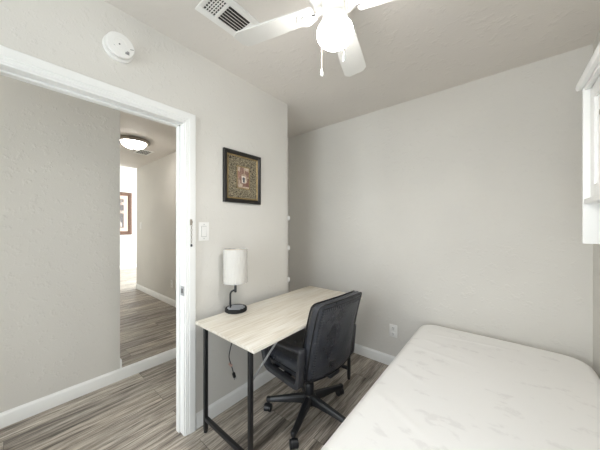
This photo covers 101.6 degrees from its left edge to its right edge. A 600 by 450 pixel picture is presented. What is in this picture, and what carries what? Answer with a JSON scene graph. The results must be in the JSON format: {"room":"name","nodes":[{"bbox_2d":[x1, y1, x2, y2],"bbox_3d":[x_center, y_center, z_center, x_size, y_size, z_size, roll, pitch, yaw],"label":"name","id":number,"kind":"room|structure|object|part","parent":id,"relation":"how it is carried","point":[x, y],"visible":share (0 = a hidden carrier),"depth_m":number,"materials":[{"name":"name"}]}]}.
{"room":"bedroom","nodes":[
{"label":"bedroom","id":0,"kind":"room"},
{"bbox_2d":[0,75,119,412],"bbox_3d":[-3.641,0.094,1.924,3.034,2.440,2.933,0,0,40],"label":"wall","id":1,"kind":"structure","parent":0,"point":[60,152],"depth_m":1.78,"materials":[{"name":"paint"}]},
{"bbox_2d":[0,348,175,428],"bbox_3d":[-2.105,1.266,1.391,0.014,0.096,3.865,0,0,40],"label":"baseboard","id":2,"kind":"structure","parent":1,"relation":"attached to","point":[19,413],"depth_m":1.88,"materials":[{"name":"white wood"}]},
{"bbox_2d":[120,167,135,265],"bbox_3d":[-5.690,-0.229,6.381,0.100,2.915,5.800,0,0,40],"label":"wall","id":3,"kind":"structure","parent":0,"point":[127,175],"depth_m":7.15,"materials":[{"name":"paint"}]},
{"bbox_2d":[120,192,131,234],"bbox_3d":[-5.236,-0.356,6.817,0.045,1.220,0.950,0,0,40],"label":"framed print","id":4,"kind":"object","parent":3,"relation":"attached to","point":[125,198],"visible":0.37,"depth_m":7.06,"materials":[{"name":"brown wood"}]},
{"bbox_2d":[120,264,135,268],"bbox_3d":[-5.646,1.181,6.345,0.014,0.095,5.600,0,0,40],"label":"baseboard","id":5,"kind":"structure","parent":3,"relation":"attached to","point":[131,265],"depth_m":7.10,"materials":[{"name":"white wood"}]},
{"bbox_2d":[0,0,287,412],"bbox_3d":[-1.387,0.094,0.805,0.098,2.440,3.876,0,0,40],"label":"wall","id":6,"kind":"structure","parent":0,"point":[231,112],"depth_m":1.67,"materials":[{"name":"paint"}]},
{"bbox_2d":[0,62,184,435],"bbox_3d":[-1.020,0.327,1.250,0.106,1.973,0.838,0,0,40],"label":"door frame","id":7,"kind":"structure","parent":6,"relation":"in","point":[6,70],"depth_m":1.53,"materials":[{"name":"white wood"}]},
{"bbox_2d":[0,45,195,435],"bbox_3d":[-0.975,0.301,1.213,0.019,2.025,0.942,0,0,40],"label":"trim","id":8,"kind":"structure","parent":6,"relation":"attached to","point":[9,56],"depth_m":1.53,"materials":[{"name":"white wood"}]},
{"bbox_2d":[102,31,134,62],"bbox_3d":[-0.922,-0.915,1.251,0.052,0.132,0.132,0,0,40],"label":"smoke detector","id":9,"kind":"object","parent":6,"relation":"attached to","point":[116,45],"visible":1,"depth_m":1.23,"materials":[{"name":"white plastic"}]},
{"bbox_2d":[198,222,208,240],"bbox_3d":[-0.639,0.037,1.626,0.010,0.123,0.076,0,0,40],"label":"light switch","id":10,"kind":"object","parent":6,"relation":"attached to","point":[203,227],"visible":1,"depth_m":1.62,"materials":[{"name":"white plastic"}]},
{"bbox_2d":[196,368,283,429],"bbox_3d":[-0.392,1.266,1.923,0.014,0.095,0.885,0,0,40],"label":"baseboard","id":11,"kind":"structure","parent":6,"relation":"attached to","point":[219,406],"depth_m":1.79,"materials":[{"name":"white wood"}]},
{"bbox_2d":[223,147,260,204],"bbox_3d":[-0.432,-0.364,1.865,0.026,0.384,0.342,0,0,40],"label":"framed picture","id":12,"kind":"object","parent":6,"relation":"attached to","point":[241,171],"visible":1,"depth_m":1.85,"materials":[{"name":"black paint"}]},
{"bbox_2d":[238,167,248,188],"bbox_3d":[-0.434,-0.366,1.869,0.002,0.160,0.109,0,0,40],"label":"print","id":13,"kind":"object","parent":12,"relation":"attached to","point":[243,172],"depth_m":1.87,"materials":[{"name":"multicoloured paper"}]},
{"bbox_2d":[120,267,175,366],"bbox_3d":[-3.429,1.301,4.515,5.964,0.145,5.800,0,0,40],"label":"floor","id":14,"kind":"structure","parent":0,"point":[147,323],"depth_m":3.08,"materials":[{"name":"wood"}]},
{"bbox_2d":[136,152,175,299],"bbox_3d":[-1.684,0.094,3.601,3.919,2.440,0.081,0,0,40],"label":"wall","id":15,"kind":"structure","parent":0,"point":[155,180],"depth_m":4.18,"materials":[{"name":"paint"}]},
{"bbox_2d":[136,283,175,306],"bbox_3d":[-2.049,1.181,3.841,3.050,0.095,0.014,0,0,40],"label":"baseboard","id":16,"kind":"structure","parent":15,"relation":"attached to","point":[159,296],"depth_m":4.12,"materials":[{"name":"white wood"}]},
{"bbox_2d":[0,353,388,449],"bbox_3d":[-0.788,1.344,0.730,3.255,0.060,4.763,0,0,40],"label":"floor","id":17,"kind":"structure","parent":0,"point":[137,411],"depth_m":1.66,"materials":[{"name":"wood"}]},
{"bbox_2d":[195,286,362,449],"bbox_3d":[-0.061,0.954,1.795,0.561,0.720,1.178,0,0,40],"label":"desk","id":18,"kind":"object","parent":17,"relation":"on","point":[264,323],"visible":0.7,"depth_m":1.53,"materials":[{"name":"beige wood"}]},
{"bbox_3d":[-0.601,0.954,1.559,0.023,0.687,0.023,0,0,40],"label":"leg","id":19,"kind":"part","parent":18,"relation":"part of","materials":[{"name":"black metal"}]},
{"bbox_3d":[-0.430,1.224,1.418,0.421,0.023,0.023,0,0,40],"label":"foot rail","id":20,"kind":"part","parent":18,"relation":"part of","materials":[{"name":"black metal"}]},
{"bbox_2d":[223,249,246,379],"bbox_3d":[-0.452,0.635,1.713,0.170,0.947,0.170,0,0,40],"label":"table lamp","id":21,"kind":"object","parent":18,"relation":"on","point":[234,260],"visible":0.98,"depth_m":1.65,"materials":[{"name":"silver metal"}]},
{"bbox_3d":[-0.473,0.509,1.713,0.043,0.129,0.013,0,0,0],"label":"post","id":22,"kind":"part","parent":21,"relation":"part of","materials":[{"name":"black metal"}]},
{"bbox_3d":[-0.452,0.280,1.713,0.160,0.224,0.160,0,0,40],"label":"lamp shade","id":23,"kind":"part","parent":21,"relation":"part of","materials":[{"name":"fabric"}]},
{"bbox_3d":[-0.259,0.954,1.277,0.023,0.687,0.023,0,0,40],"label":"leg","id":24,"kind":"part","parent":18,"relation":"part of","materials":[{"name":"black metal"}]},
{"bbox_3d":[0.419,0.954,2.098,0.023,0.687,0.023,0,0,40],"label":"leg","id":25,"kind":"part","parent":18,"relation":"part of","materials":[{"name":"black metal"}]},
{"bbox_2d":[261,290,361,449],"bbox_3d":[0.086,0.877,1.719,0.648,0.872,0.646,0,0,-45],"label":"office chair","id":26,"kind":"object","parent":17,"relation":"on","point":[316,352],"visible":0.98,"depth_m":1.53,"materials":[{"name":"black mesh fabric"},{"name":"black plastic"}]},
{"bbox_3d":[-0.123,0.838,1.545,0.054,0.245,0.401,0,0,-45],"label":"armrest","id":27,"kind":"part","parent":26,"relation":"part of","materials":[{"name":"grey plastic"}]},
{"bbox_3d":[-0.102,1.220,1.743,0.281,0.064,0.051,0,0,4],"label":"leg","id":28,"kind":"part","parent":26,"relation":"part of","materials":[{"name":"black plastic"}]},
{"bbox_3d":[0.037,0.897,1.764,0.472,0.108,0.480,0,0,-45],"label":"seat","id":29,"kind":"part","parent":26,"relation":"part of","materials":[{"name":"black leather"}]},
{"bbox_3d":[0.006,1.220,1.574,0.051,0.064,0.281,0,0,22],"label":"leg","id":30,"kind":"part","parent":26,"relation":"part of","materials":[{"name":"black plastic"}]},
{"bbox_3d":[0.212,1.220,1.824,0.281,0.064,0.051,0,0,-32],"label":"leg","id":31,"kind":"part","parent":26,"relation":"part of","materials":[{"name":"black plastic"}]},
{"bbox_3d":[0.200,1.220,1.624,0.281,0.064,0.051,0,0,40],"label":"leg","id":32,"kind":"part","parent":26,"relation":"part of","materials":[{"name":"black plastic"}]},
{"bbox_3d":[0.223,0.694,1.578,0.479,0.504,0.188,0,0,-45],"label":"backrest","id":33,"kind":"part","parent":26,"relation":"part of","materials":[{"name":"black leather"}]},
{"bbox_3d":[0.256,0.838,1.924,0.054,0.245,0.401,0,0,-45],"label":"armrest","id":34,"kind":"part","parent":26,"relation":"part of","materials":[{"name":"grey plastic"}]},
{"bbox_2d":[321,325,599,449],"bbox_3d":[0.802,1.055,1.058,0.950,0.517,1.914,0,0,40],"label":"bed","id":35,"kind":"object","parent":17,"relation":"on","point":[446,388],"visible":1,"depth_m":1.12,"materials":[{"name":"white fabric"}]},
{"bbox_2d":[288,138,288,291],"bbox_3d":[-0.363,0.094,2.938,0.100,2.440,0.577,0,0,40],"label":"wall","id":36,"kind":"structure","parent":0,"point":[288,138],"depth_m":3.12,"materials":[{"name":"paint"}]},
{"bbox_2d":[104,0,599,168],"bbox_3d":[-1.887,-1.166,1.637,6.105,0.080,4.763,0,0,40],"label":"ceiling","id":37,"kind":"structure","parent":0,"point":[411,49],"depth_m":1.55,"materials":[{"name":"white paint"}]},
{"bbox_2d":[120,135,149,149],"bbox_3d":[-2.179,-1.059,3.205,0.376,0.134,0.376,0,0,40],"label":"ceiling light","id":38,"kind":"object","parent":37,"relation":"attached to","point":[132,142],"visible":0.94,"depth_m":3.12,"materials":[{"name":"white glass"}]},
{"bbox_2d":[133,149,153,155],"bbox_3d":[-2.389,-1.122,3.735,0.300,0.008,0.200,0,0,40],"label":"ceiling vent","id":39,"kind":"object","parent":37,"relation":"in","point":[140,151],"visible":0.9,"depth_m":3.74,"materials":[{"name":"white plastic"}]},
{"bbox_2d":[195,0,259,35],"bbox_3d":[-0.360,-1.117,1.334,0.193,0.018,0.344,0,0,40],"label":"ceiling vent","id":40,"kind":"object","parent":37,"relation":"in","point":[228,15],"visible":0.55,"depth_m":1.30,"materials":[{"name":"white plastic"}]},
{"bbox_2d":[234,0,394,76],"bbox_3d":[0.142,-0.869,0.994,0.727,0.514,0.727,0,0,-22],"label":"ceiling fan","id":41,"kind":"object","parent":37,"relation":"hanging from","point":[336,32],"visible":1,"depth_m":1.03,"materials":[{"name":"white"}]},
{"bbox_3d":[-0.117,-0.891,1.104,0.386,0.030,0.123,0,0,23],"label":"blade","id":42,"kind":"part","parent":41,"relation":"part of","materials":[{"name":"white wood"}]},
{"bbox_3d":[0.142,-0.781,0.994,0.147,0.102,0.147,0,0,40],"label":"light globe","id":43,"kind":"part","parent":41,"relation":"part of","materials":[{"name":"white glass"}]},
{"bbox_3d":[0.163,-0.753,0.922,0.004,0.224,0.027,0,0,-15],"label":"pull chain","id":44,"kind":"part","parent":41,"relation":"part of","materials":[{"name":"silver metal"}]},
{"bbox_3d":[0.252,-0.891,1.252,0.123,0.030,0.386,0,0,23],"label":"blade","id":45,"kind":"part","parent":41,"relation":"part of","materials":[{"name":"white wood"}]},
{"bbox_3d":[0.401,-0.891,0.884,0.386,0.030,0.123,0,0,23],"label":"blade","id":46,"kind":"part","parent":41,"relation":"part of","materials":[{"name":"white wood"}]},
{"bbox_2d":[289,44,592,368],"bbox_3d":[0.868,0.094,2.360,2.735,2.440,0.100,0,0,40],"label":"wall","id":47,"kind":"structure","parent":0,"point":[459,207],"depth_m":1.96,"materials":[{"name":"paint"}]},
{"bbox_2d":[305,327,394,364],"bbox_3d":[0.832,1.266,2.316,2.535,0.095,0.014,0,0,40],"label":"baseboard","id":48,"kind":"structure","parent":47,"relation":"attached to","point":[367,352],"depth_m":2.40,"materials":[{"name":"white wood"}]},
{"bbox_2d":[389,324,396,337],"bbox_3d":[0.872,0.982,2.287,0.072,0.116,0.009,0,0,40],"label":"wall outlet","id":49,"kind":"object","parent":47,"relation":"attached to","point":[392,328],"visible":1,"depth_m":2.29,"materials":[{"name":"white plastic"}]},
{"bbox_2d":[593,31,599,378],"bbox_3d":[0.413,0.094,-0.261,0.100,2.440,4.523,0,0,40],"label":"wall","id":50,"kind":"structure","parent":0,"point":[596,247],"depth_m":1.46,"materials":[{"name":"paint"}]},
{"bbox_2d":[576,42,599,243],"bbox_3d":[0.969,-0.241,0.659,0.214,0.615,0.578,0,0,40],"label":"window","id":51,"kind":"structure","parent":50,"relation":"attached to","point":[589,82],"depth_m":0.90,"materials":[{"name":"white metal"}]},
{"bbox_3d":[0.969,-0.533,0.659,0.214,0.030,0.578,0,0,40],"label":"crown","id":52,"kind":"part","parent":51,"relation":"part of","materials":[{"name":"white wood"}]},
{"bbox_3d":[1.000,-0.304,0.802,0.016,0.402,0.258,0,0,40],"label":"cabinet door","id":53,"kind":"part","parent":51,"relation":"part of","materials":[{"name":"white wood"}]}
]}

